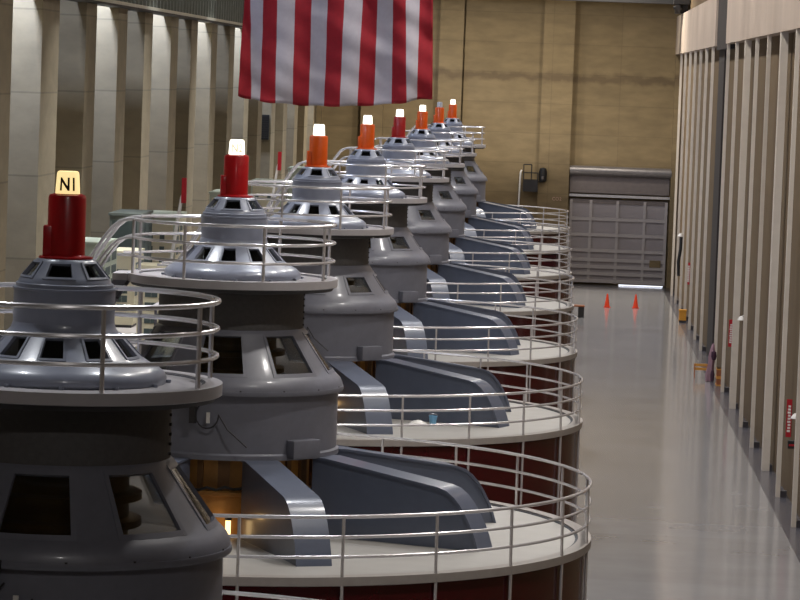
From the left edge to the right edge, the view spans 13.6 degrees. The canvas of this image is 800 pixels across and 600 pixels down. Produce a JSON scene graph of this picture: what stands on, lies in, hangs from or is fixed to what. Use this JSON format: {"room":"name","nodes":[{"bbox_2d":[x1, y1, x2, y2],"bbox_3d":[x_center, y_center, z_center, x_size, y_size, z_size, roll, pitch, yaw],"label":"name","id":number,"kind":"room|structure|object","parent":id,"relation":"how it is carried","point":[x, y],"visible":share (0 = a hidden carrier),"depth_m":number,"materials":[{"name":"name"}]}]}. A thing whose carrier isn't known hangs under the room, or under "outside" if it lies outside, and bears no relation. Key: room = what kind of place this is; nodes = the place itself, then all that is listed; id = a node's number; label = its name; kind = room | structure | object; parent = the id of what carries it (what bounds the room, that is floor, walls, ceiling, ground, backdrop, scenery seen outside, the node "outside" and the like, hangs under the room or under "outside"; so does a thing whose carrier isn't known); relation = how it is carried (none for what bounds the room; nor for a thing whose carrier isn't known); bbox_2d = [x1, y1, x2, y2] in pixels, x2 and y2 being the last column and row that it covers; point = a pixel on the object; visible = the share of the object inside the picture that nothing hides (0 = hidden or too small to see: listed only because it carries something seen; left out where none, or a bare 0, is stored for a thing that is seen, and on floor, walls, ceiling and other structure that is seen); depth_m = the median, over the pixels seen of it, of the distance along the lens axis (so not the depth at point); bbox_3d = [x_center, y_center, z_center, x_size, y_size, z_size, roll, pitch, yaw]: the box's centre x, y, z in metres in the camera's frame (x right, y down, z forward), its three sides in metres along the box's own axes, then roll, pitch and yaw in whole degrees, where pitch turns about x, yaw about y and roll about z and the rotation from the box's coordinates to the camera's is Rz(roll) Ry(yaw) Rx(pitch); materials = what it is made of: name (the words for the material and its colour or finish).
{"room":"power station hall","nodes":[
{"label":"power station hall","id":0,"kind":"room"},
{"bbox_2d":[0,0,12,330],"bbox_3d":[-11.849,-1.043,90.677,2.060,14.900,2.400,2,4,3],"label":"trim","id":1,"kind":"structure","parent":0,"point":[6,6],"depth_m":90.90,"materials":[{"name":"concrete"}]},
{"bbox_2d":[4,0,59,330],"bbox_3d":[-11.469,-1.574,98.800,2.060,14.900,3.300,2,4,3],"label":"pillar","id":2,"kind":"structure","parent":0,"point":[35,30],"depth_m":97.02,"materials":[{"name":"concrete"}]},
{"bbox_2d":[54,0,96,236],"bbox_3d":[-11.070,-2.131,107.323,2.060,14.900,2.400,2,4,3],"label":"pillar","id":3,"kind":"structure","parent":0,"point":[78,20],"depth_m":105.88,"materials":[{"name":"concrete"}]},
{"bbox_2d":[90,5,127,237],"bbox_3d":[-10.711,-2.633,114.998,2.060,14.900,2.400,2,4,3],"label":"trim","id":4,"kind":"structure","parent":0,"point":[111,37],"depth_m":113.62,"materials":[{"name":"concrete"}]},
{"bbox_2d":[116,325,135,344],"bbox_3d":[-8.344,-1.508,137.935,4.850,0.360,154.400,2,4,3],"label":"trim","id":5,"kind":"structure","parent":0,"point":[123,330],"depth_m":99.50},
{"bbox_2d":[85,237,117,281],"bbox_3d":[-8.835,-0.329,96.501,1.100,2.800,2.680,2,4,3],"label":"cabinet","id":6,"kind":"object","parent":5,"relation":"on","point":[109,267],"visible":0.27,"depth_m":95.94,"materials":[{"name":"metal"}]},
{"bbox_2d":[115,247,144,327],"bbox_3d":[-8.257,-0.389,101.587,0.800,2.280,2.280,2,4,3],"label":"cabinet","id":7,"kind":"object","parent":5,"relation":"on","point":[123,262],"visible":0.28,"depth_m":100.52,"materials":[{"name":"metal"}]},
{"bbox_2d":[108,209,152,261],"bbox_3d":[-8.524,-1.182,106.162,1.050,3.230,3.080,2,4,3],"label":"cabinet","id":8,"kind":"object","parent":5,"relation":"on","point":[126,228],"visible":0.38,"depth_m":104.60,"materials":[{"name":"metal"}]},
{"bbox_2d":[151,210,186,262],"bbox_3d":[-7.954,-1.479,113.139,1.200,2.930,3.080,2,4,3],"label":"cabinet","id":9,"kind":"object","parent":5,"relation":"on","point":[155,227],"visible":0.21,"depth_m":111.59,"materials":[{"name":"metal"}]},
{"bbox_2d":[169,178,186,261],"bbox_3d":[-7.262,-1.763,107.570,0.750,4.307,0.240,2,4,3],"label":"post","id":10,"kind":"object","parent":5,"relation":"on","point":[184,180],"visible":0.45,"depth_m":107.44,"materials":[{"name":"metal"}]},
{"bbox_2d":[209,189,219,202],"bbox_3d":[-7.027,-2.917,135.072,1.100,2.930,3.080,2,4,3],"label":"cabinet","id":11,"kind":"object","parent":5,"relation":"on","point":[213,193],"visible":0.02,"depth_m":133.52,"materials":[{"name":"metal"}]},
{"bbox_2d":[251,178,288,215],"bbox_3d":[-5.936,-3.988,152.006,1.500,2.880,3.080,2,4,3],"label":"cabinet","id":12,"kind":"object","parent":5,"relation":"on","point":[254,189],"visible":0.13,"depth_m":150.45,"materials":[{"name":"metal"}]},
{"bbox_2d":[269,152,281,210],"bbox_3d":[-5.602,-4.312,146.452,0.750,4.307,0.240,2,4,3],"label":"post","id":13,"kind":"object","parent":5,"relation":"on","point":[278,167],"visible":0.47,"depth_m":146.32,"materials":[{"name":"red metal"}]},
{"bbox_2d":[287,166,303,201],"bbox_3d":[-5.009,-5.426,173.940,1.500,2.880,3.080,2,4,3],"label":"cabinet","id":14,"kind":"object","parent":5,"relation":"on","point":[298,168],"visible":0.02,"depth_m":172.41,"materials":[{"name":"metal"}]},
{"bbox_2d":[122,10,152,347],"bbox_3d":[-10.370,-3.109,122.275,2.060,14.900,2.400,2,4,3],"label":"trim","id":15,"kind":"structure","parent":0,"point":[140,24],"depth_m":120.89,"materials":[{"name":"concrete"}]},
{"bbox_2d":[67,0,243,28],"bbox_3d":[-9.994,-10.097,100.331,0.690,2.200,228.400,2,4,3],"label":"trim","id":16,"kind":"structure","parent":0,"point":[220,12],"depth_m":133.19,"materials":[{"name":"metal"}]},
{"bbox_2d":[147,15,178,210],"bbox_3d":[-9.983,-3.650,130.548,2.060,14.900,2.400,2,4,3],"label":"trim","id":17,"kind":"structure","parent":0,"point":[165,28],"depth_m":129.16,"materials":[{"name":"concrete"}]},
{"bbox_2d":[173,19,197,248],"bbox_3d":[-9.652,-4.113,137.625,2.060,14.900,2.400,2,4,3],"label":"trim","id":18,"kind":"structure","parent":0,"point":[188,29],"depth_m":136.25,"materials":[{"name":"concrete"}]},
{"bbox_2d":[191,22,217,247],"bbox_3d":[-9.278,-4.634,145.599,2.060,14.900,2.400,2,4,3],"label":"trim","id":19,"kind":"structure","parent":0,"point":[207,32],"depth_m":144.26,"materials":[{"name":"concrete"}]},
{"bbox_2d":[212,25,234,189],"bbox_3d":[-8.910,-5.149,153.474,2.060,14.900,2.400,2,4,3],"label":"trim","id":20,"kind":"structure","parent":0,"point":[222,126],"depth_m":152.04,"materials":[{"name":"concrete"}]},
{"bbox_2d":[231,28,248,154],"bbox_3d":[-8.536,-5.671,161.448,2.060,14.900,2.400,2,4,3],"label":"trim","id":21,"kind":"structure","parent":0,"point":[240,105],"depth_m":160.00,"materials":[{"name":"concrete"}]},
{"bbox_2d":[247,99,261,193],"bbox_3d":[-8.177,-6.173,169.123,2.060,14.900,2.400,2,4,3],"label":"trim","id":22,"kind":"structure","parent":0,"point":[254,106],"depth_m":167.80,"materials":[{"name":"concrete"}]},
{"bbox_2d":[260,102,275,178],"bbox_3d":[-7.804,-6.694,177.098,2.060,14.900,2.400,2,4,3],"label":"trim","id":23,"kind":"structure","parent":0,"point":[267,146],"depth_m":175.85,"materials":[{"name":"concrete"}]},
{"bbox_2d":[261,115,269,139],"bbox_3d":[-7.058,-9.021,175.561,0.440,1.300,0.250,2,4,3],"label":"louver panel","id":24,"kind":"object","parent":23,"relation":"attached to","point":[265,118],"visible":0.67,"depth_m":175.47,"materials":[{"name":"black metal"}]},
{"bbox_2d":[273,103,286,178],"bbox_3d":[-7.440,-7.203,184.873,2.060,14.900,2.400,2,4,3],"label":"trim","id":25,"kind":"structure","parent":0,"point":[280,108],"depth_m":183.57,"materials":[{"name":"concrete"}]},
{"bbox_2d":[285,104,297,176],"bbox_3d":[-7.076,-7.711,192.647,2.060,14.900,2.400,2,4,3],"label":"trim","id":26,"kind":"structure","parent":0,"point":[292,110],"depth_m":191.35,"materials":[{"name":"concrete"}]},
{"bbox_2d":[296,106,307,165],"bbox_3d":[-6.722,-8.207,200.223,2.060,14.900,2.400,2,4,3],"label":"trim","id":27,"kind":"structure","parent":0,"point":[302,110],"depth_m":198.93,"materials":[{"name":"concrete"}]},
{"bbox_2d":[306,105,316,159],"bbox_3d":[-6.376,-8.689,207.599,2.060,14.900,2.400,2,4,3],"label":"trim","id":28,"kind":"structure","parent":0,"point":[311,117],"depth_m":206.24,"materials":[{"name":"concrete"}]},
{"bbox_2d":[316,105,321,123],"bbox_3d":[-5.921,-13.670,214.074,2.000,24.000,0.800,2,4,3],"label":"trim","id":29,"kind":"structure","parent":0,"point":[319,108],"depth_m":213.78,"materials":[{"name":"beige concrete"}]},
{"bbox_2d":[360,104,383,145],"bbox_3d":[-1.725,-13.507,213.964,1.400,24.000,0.650,2,4,3],"label":"trim","id":30,"kind":"structure","parent":0,"point":[376,111],"depth_m":213.78,"materials":[{"name":"beige concrete"}]},
{"bbox_2d":[437,0,464,120],"bbox_3d":[3.166,-13.312,213.747,1.500,24.000,0.650,2,4,3],"label":"trim","id":31,"kind":"structure","parent":0,"point":[452,11],"depth_m":213.26,"materials":[{"name":"beige concrete"}]},
{"bbox_2d":[322,0,676,286],"bbox_3d":[5.589,-13.254,214.215,26.000,24.000,0.500,2,4,3],"label":"wall","id":32,"kind":"structure","parent":0,"point":[624,66],"depth_m":213.62,"materials":[{"name":"beige concrete"}]},
{"bbox_2d":[568,165,671,286],"bbox_3d":[13.879,-4.679,213.700,6.440,7.540,0.670,2,4,3],"label":"door","id":33,"kind":"structure","parent":32,"relation":"attached to","point":[612,241],"depth_m":213.78,"materials":[{"name":"metal"}]},
{"bbox_2d":[462,0,544,221],"bbox_3d":[6.510,-13.192,213.799,4.980,24.000,0.250,2,4,3],"label":"wall","id":34,"kind":"structure","parent":0,"point":[504,39],"depth_m":213.68,"materials":[{"name":"beige concrete"}]},
{"bbox_2d":[517,170,521,206],"bbox_3d":[7.517,-4.721,214.014,0.268,7.154,0.287,2,4,3],"label":"pipe","id":35,"kind":"object","parent":34,"relation":"attached to","point":[520,170],"visible":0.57,"depth_m":213.73,"materials":[{"name":"white metal"}]},
{"bbox_2d":[523,164,546,191],"bbox_3d":[8.566,-7.750,213.387,1.525,1.755,1.090,2,4,3],"label":"balcony","id":36,"kind":"object","parent":34,"relation":"attached to","point":[529,185],"visible":1,"depth_m":212.95,"materials":[{"name":"metal"}]},
{"bbox_2d":[536,0,575,227],"bbox_3d":[9.954,-13.034,213.348,1.950,24.000,0.850,2,4,3],"label":"trim","id":37,"kind":"structure","parent":0,"point":[559,21],"depth_m":213.00,"materials":[{"name":"beige concrete"}]},
{"bbox_2d":[666,14,680,287],"bbox_3d":[17.559,-12.735,213.086,0.400,24.000,0.700,2,4,3],"label":"trim","id":38,"kind":"structure","parent":0,"point":[677,59],"depth_m":213.05,"materials":[{"name":"beige concrete"}]},
{"bbox_2d":[677,233,682,275],"bbox_3d":[15.767,-2.575,189.707,0.315,2.444,0.300,2,4,3],"label":"wall lamp","id":39,"kind":"object","parent":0,"point":[680,235],"visible":1,"depth_m":189.58,"materials":[{"name":"black metal"}]},
{"bbox_2d":[569,284,799,599],"bbox_3d":[-0.185,6.301,101.245,26.000,0.300,229.000,2,4,3],"label":"floor","id":40,"kind":"structure","parent":0,"point":[678,509],"depth_m":111.78,"materials":[{"name":"grey concrete"}]},
{"bbox_2d":[0,171,319,599],"bbox_3d":[-3.945,4.378,38.212,12.686,11.696,12.686,-2,5,-44],"label":"generator","id":41,"kind":"object","parent":40,"relation":"on","point":[96,504],"visible":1,"depth_m":36.88,"materials":[{"name":"metal"}]},
{"bbox_2d":[90,139,591,599],"bbox_3d":[-3.012,3.074,58.148,12.686,11.696,12.686,-2,5,-44],"label":"generator","id":42,"kind":"object","parent":40,"relation":"on","point":[304,514],"visible":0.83,"depth_m":56.44,"materials":[{"name":"grey paint"}]},
{"bbox_2d":[225,518,231,533],"bbox_3d":[-2.888,3.823,56.441,0.120,0.339,0.120,2,4,3],"label":"work lamp","id":43,"kind":"object","parent":42,"relation":"on","point":[228,521],"depth_m":56.40,"materials":[{"name":"metal"}]},
{"bbox_2d":[133,124,582,522],"bbox_3d":[-2.079,1.771,78.084,12.690,11.696,12.690,2,4,3],"label":"generator","id":44,"kind":"object","parent":40,"relation":"on","point":[351,324],"visible":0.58,"depth_m":76.30,"materials":[{"name":"grey paint"}]},
{"bbox_2d":[408,420,426,423],"bbox_3d":[0.406,2.755,75.825,0.432,0.109,0.314,2,4,3],"label":"rag","id":45,"kind":"object","parent":44,"relation":"on","point":[413,421],"visible":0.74,"depth_m":75.74,"materials":[{"name":"white fabric"}]},
{"bbox_2d":[429,414,437,423],"bbox_3d":[0.745,2.691,75.955,0.211,0.246,0.200,2,4,3],"label":"bucket","id":46,"kind":"object","parent":44,"relation":"on","point":[432,418],"visible":0.88,"depth_m":75.89,"materials":[{"name":"blue plastic"}]},
{"bbox_2d":[264,115,577,411],"bbox_3d":[-1.146,0.467,98.019,12.690,11.696,12.690,2,4,3],"label":"generator","id":47,"kind":"object","parent":40,"relation":"on","point":[421,323],"visible":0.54,"depth_m":96.43,"materials":[{"name":"grey paint"}]},
{"bbox_2d":[328,109,574,345],"bbox_3d":[-0.213,-0.837,117.955,12.690,11.696,12.690,2,4,3],"label":"generator","id":48,"kind":"object","parent":40,"relation":"on","point":[446,279],"visible":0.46,"depth_m":116.46,"materials":[{"name":"grey paint"}]},
{"bbox_2d":[374,105,571,301],"bbox_3d":[0.720,-2.141,137.891,12.690,11.696,12.690,2,4,3],"label":"generator","id":49,"kind":"object","parent":40,"relation":"on","point":[463,249],"visible":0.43,"depth_m":136.49,"materials":[{"name":"grey paint"}]},
{"bbox_2d":[405,102,569,269],"bbox_3d":[1.653,-3.444,157.826,12.690,11.696,12.690,2,4,3],"label":"generator","id":50,"kind":"object","parent":40,"relation":"on","point":[475,226],"visible":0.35,"depth_m":156.44,"materials":[{"name":"grey paint"}]},
{"bbox_2d":[406,99,568,245],"bbox_3d":[2.586,-4.748,177.762,12.690,11.696,12.690,2,4,3],"label":"generator","id":51,"kind":"object","parent":40,"relation":"on","point":[486,209],"visible":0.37,"depth_m":176.45,"materials":[{"name":"grey paint"}]},
{"bbox_2d":[574,305,584,317],"bbox_3d":[9.702,0.605,184.380,0.810,0.660,0.600,2,4,3],"label":"step stool","id":52,"kind":"object","parent":40,"relation":"on","point":[580,307],"visible":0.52,"depth_m":184.11,"materials":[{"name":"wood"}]},
{"bbox_2d":[603,294,610,307],"bbox_3d":[11.897,0.033,193.068,0.400,0.800,0.400,2,4,3],"label":"traffic cone","id":53,"kind":"object","parent":40,"relation":"on","point":[607,305],"visible":1,"depth_m":192.99,"materials":[{"name":"orange plastic"}]},
{"bbox_2d":[632,294,638,308],"bbox_3d":[13.548,0.079,193.295,0.400,0.800,0.400,2,4,3],"label":"traffic cone","id":54,"kind":"object","parent":40,"relation":"on","point":[635,305],"visible":1,"depth_m":193.23,"materials":[{"name":"orange plastic"}]},
{"bbox_2d":[694,363,707,377],"bbox_3d":[13.324,3.131,149.042,0.620,0.620,0.480,2,4,3],"label":"barricade","id":55,"kind":"object","parent":40,"relation":"on","point":[695,364],"visible":0.7,"depth_m":149.02,"materials":[{"name":"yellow wood"}]},
{"bbox_2d":[662,287,799,561],"bbox_3d":[11.666,6.639,100.412,0.680,0.012,228.400,2,4,3],"label":"trim","id":56,"kind":"structure","parent":40,"relation":"on","point":[782,507],"depth_m":118.96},
{"bbox_2d":[670,54,682,295],"bbox_3d":[16.971,-7.612,205.082,0.340,14.788,0.280,2,4,3],"label":"trim","id":57,"kind":"structure","parent":56,"relation":"on","point":[681,55],"depth_m":204.99,"materials":[{"name":"paint"}]},
{"bbox_2d":[674,53,686,303],"bbox_3d":[16.647,-7.159,198.154,0.340,14.788,0.280,2,4,3],"label":"trim","id":58,"kind":"structure","parent":56,"relation":"on","point":[676,301],"depth_m":198.05,"materials":[{"name":"paint"}]},
{"bbox_2d":[679,309,686,322],"bbox_3d":[15.382,0.867,183.128,0.420,0.700,0.540,2,4,3],"label":"storage box","id":59,"kind":"object","parent":56,"relation":"on","point":[682,312],"visible":1,"depth_m":182.90,"materials":[{"name":"yellow plastic"}]},
{"bbox_2d":[679,52,691,308],"bbox_3d":[16.323,-6.706,191.227,0.340,14.788,0.280,2,4,3],"label":"trim","id":60,"kind":"structure","parent":56,"relation":"on","point":[690,53],"depth_m":191.12,"materials":[{"name":"paint"}]},
{"bbox_2d":[683,51,696,320],"bbox_3d":[15.998,-6.253,184.299,0.340,14.788,0.280,2,4,3],"label":"trim","id":61,"kind":"structure","parent":56,"relation":"on","point":[695,52],"depth_m":184.20,"materials":[{"name":"paint"}]},
{"bbox_2d":[688,49,702,329],"bbox_3d":[15.674,-5.800,177.371,0.340,14.788,0.280,2,4,3],"label":"trim","id":62,"kind":"structure","parent":56,"relation":"on","point":[690,327],"depth_m":177.27,"materials":[{"name":"paint"}]},
{"bbox_2d":[693,48,708,339],"bbox_3d":[15.350,-5.347,170.444,0.340,14.788,0.280,2,4,3],"label":"trim","id":63,"kind":"structure","parent":56,"relation":"on","point":[695,337],"depth_m":170.36,"materials":[{"name":"paint"}]},
{"bbox_2d":[699,47,714,350],"bbox_3d":[15.025,-4.894,163.516,0.340,14.788,0.280,2,4,3],"label":"trim","id":64,"kind":"structure","parent":56,"relation":"on","point":[701,348],"depth_m":163.43,"materials":[{"name":"paint"}]},
{"bbox_2d":[675,0,718,54],"bbox_3d":[16.463,-15.000,186.454,0.420,2.400,53.600,2,4,3],"label":"trim","id":65,"kind":"structure","parent":64,"relation":"on","point":[697,28],"depth_m":179.80,"materials":[{"name":"concrete"}]},
{"bbox_2d":[561,0,689,13],"bbox_3d":[6.336,-18.643,204.146,22.350,1.850,3.200,2,4,3],"label":"crane","id":66,"kind":"object","parent":65,"relation":"on","point":[681,6],"visible":0.98,"depth_m":203.15,"materials":[{"name":"metal"}]},
{"bbox_2d":[705,343,716,381],"bbox_3d":[13.620,2.723,147.192,0.459,1.680,0.432,2,4,3],"label":"cloth bundle","id":67,"kind":"object","parent":56,"relation":"on","point":[709,375],"visible":1,"depth_m":147.11,"materials":[{"name":"fabric"}]},
{"bbox_2d":[715,376,720,385],"bbox_3d":[13.801,3.508,145.453,0.290,0.360,0.830,2,4,3],"label":"wooden crate","id":68,"kind":"object","parent":56,"relation":"on","point":[718,380],"visible":0.64,"depth_m":145.04,"materials":[{"name":"brown wood"}]},
{"bbox_2d":[716,367,720,377],"bbox_3d":[13.815,3.136,145.428,0.270,0.380,0.750,2,4,3],"label":"wooden crate","id":69,"kind":"object","parent":68,"relation":"on","point":[718,369],"visible":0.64,"depth_m":145.08,"materials":[{"name":"brown wood"}]},
{"bbox_2d":[714,44,729,376],"bbox_3d":[14.344,-3.943,148.963,0.340,14.788,0.280,2,4,3],"label":"trim","id":70,"kind":"structure","parent":56,"relation":"on","point":[728,45],"depth_m":148.84,"materials":[{"name":"paint"}]},
{"bbox_2d":[720,42,738,392],"bbox_3d":[14.009,-3.475,141.806,0.340,14.788,0.280,2,4,3],"label":"trim","id":71,"kind":"structure","parent":56,"relation":"on","point":[723,389],"depth_m":141.72,"materials":[{"name":"paint"}]},
{"bbox_2d":[729,40,751,408],"bbox_3d":[13.680,-3.015,134.774,0.340,14.788,0.530,2,4,3],"label":"trim","id":72,"kind":"structure","parent":56,"relation":"on","point":[748,43],"depth_m":134.57,"materials":[{"name":"paint"}]},
{"bbox_2d":[739,37,759,427],"bbox_3d":[13.339,-2.538,127.492,0.340,14.788,0.280,2,4,3],"label":"trim","id":73,"kind":"structure","parent":56,"relation":"on","point":[742,423],"depth_m":127.41,"materials":[{"name":"paint"}]},
{"bbox_2d":[749,35,771,447],"bbox_3d":[13.004,-2.070,120.336,0.340,14.788,0.280,2,4,3],"label":"trim","id":74,"kind":"structure","parent":56,"relation":"on","point":[753,444],"depth_m":120.24,"materials":[{"name":"paint"}]},
{"bbox_2d":[761,32,788,470],"bbox_3d":[12.675,-1.611,113.303,0.340,14.788,0.530,2,4,3],"label":"trim","id":75,"kind":"structure","parent":56,"relation":"on","point":[766,465],"depth_m":113.09,"materials":[{"name":"paint"}]},
{"bbox_2d":[775,29,799,497],"bbox_3d":[12.334,-1.134,106.022,0.340,14.788,0.280,2,4,3],"label":"trim","id":76,"kind":"structure","parent":56,"relation":"on","point":[778,493],"depth_m":105.93,"materials":[{"name":"paint"}]},
{"bbox_2d":[791,333,799,527],"bbox_3d":[11.999,-0.666,98.865,0.340,14.788,0.280,2,4,3],"label":"trim","id":77,"kind":"structure","parent":56,"relation":"on","point":[795,522],"depth_m":99.13,"materials":[{"name":"paint"}]},
{"bbox_2d":[673,0,799,517],"bbox_3d":[12.837,-5.291,99.577,0.780,24.000,228.400,2,4,3],"label":"wall","id":78,"kind":"structure","parent":0,"point":[791,375],"depth_m":129.16,"materials":[{"name":"brown concrete"}]},
{"bbox_2d":[687,263,689,284],"bbox_3d":[16.100,-1.475,187.744,0.170,1.230,0.026,2,4,3],"label":"wall sign","id":79,"kind":"object","parent":78,"relation":"attached to","point":[688,277],"visible":0.74,"depth_m":187.74,"materials":[{"name":"white paint"}]},
{"bbox_2d":[706,50,726,355],"bbox_3d":[14.988,-4.504,159.169,0.120,14.588,5.300,2,4,3],"label":"trim","id":80,"kind":"structure","parent":78,"relation":"attached to","point":[723,53],"depth_m":158.23,"materials":[{"name":"grey metal"}]},
{"bbox_2d":[717,0,734,50],"bbox_3d":[15.065,-14.205,154.418,0.320,5.400,10.400,2,4,3],"label":"trim","id":81,"kind":"structure","parent":78,"relation":"attached to","point":[722,11],"depth_m":155.11,"materials":[{"name":"grey metal"}]},
{"bbox_2d":[728,319,732,346],"bbox_3d":[13.967,1.401,142.084,0.170,1.150,0.026,2,4,3],"label":"wall sign","id":82,"kind":"object","parent":78,"relation":"attached to","point":[730,321],"visible":0.88,"depth_m":142.10,"materials":[{"name":"white paint"}]},
{"bbox_2d":[726,0,799,43],"bbox_3d":[10.890,-7.214,67.389,0.420,2.400,164.300,2,4,3],"label":"trim","id":83,"kind":"structure","parent":78,"relation":"attached to","point":[746,19],"depth_m":124.88,"materials":[{"name":"concrete"}]},
{"bbox_2d":[785,399,791,436],"bbox_3d":[12.292,3.736,106.299,0.170,1.200,0.026,2,4,3],"label":"wall sign","id":84,"kind":"object","parent":78,"relation":"attached to","point":[789,401],"visible":0.99,"depth_m":106.30,"materials":[{"name":"red paint"}]},
{"bbox_2d":[787,440,794,448],"bbox_3d":[12.119,4.471,104.058,0.250,0.240,0.205,2,4,3],"label":"wall box","id":85,"kind":"object","parent":78,"relation":"attached to","point":[790,444],"visible":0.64,"depth_m":103.96,"materials":[{"name":"black plastic"}]},
{"bbox_3d":[0.713,-17.977,99.615,26.000,0.400,229.000,2,4,3],"label":"ceiling","id":86,"kind":"structure","parent":0,"visible":0},
{"bbox_2d":[238,0,432,106],"bbox_3d":[-1.806,-12.095,104.629,6.102,12.186,0.466,2,4,3],"label":"flag","id":87,"kind":"object","parent":86,"relation":"hanging from","point":[330,53],"visible":1,"depth_m":104.90,"materials":[{"name":"red fabric"}]},
{"bbox_3d":[-6.965,1.873,88.331,2.550,0.360,4.000,2,4,3],"label":"trim","id":88,"kind":"structure","parent":0,"visible":0},
{"bbox_2d":[136,262,166,348],"bbox_3d":[-6.441,0.399,87.859,0.800,2.680,1.380,2,4,3],"label":"cabinet","id":89,"kind":"object","parent":88,"relation":"on","point":[148,298],"visible":0.19,"depth_m":87.18,"materials":[{"name":"metal"}]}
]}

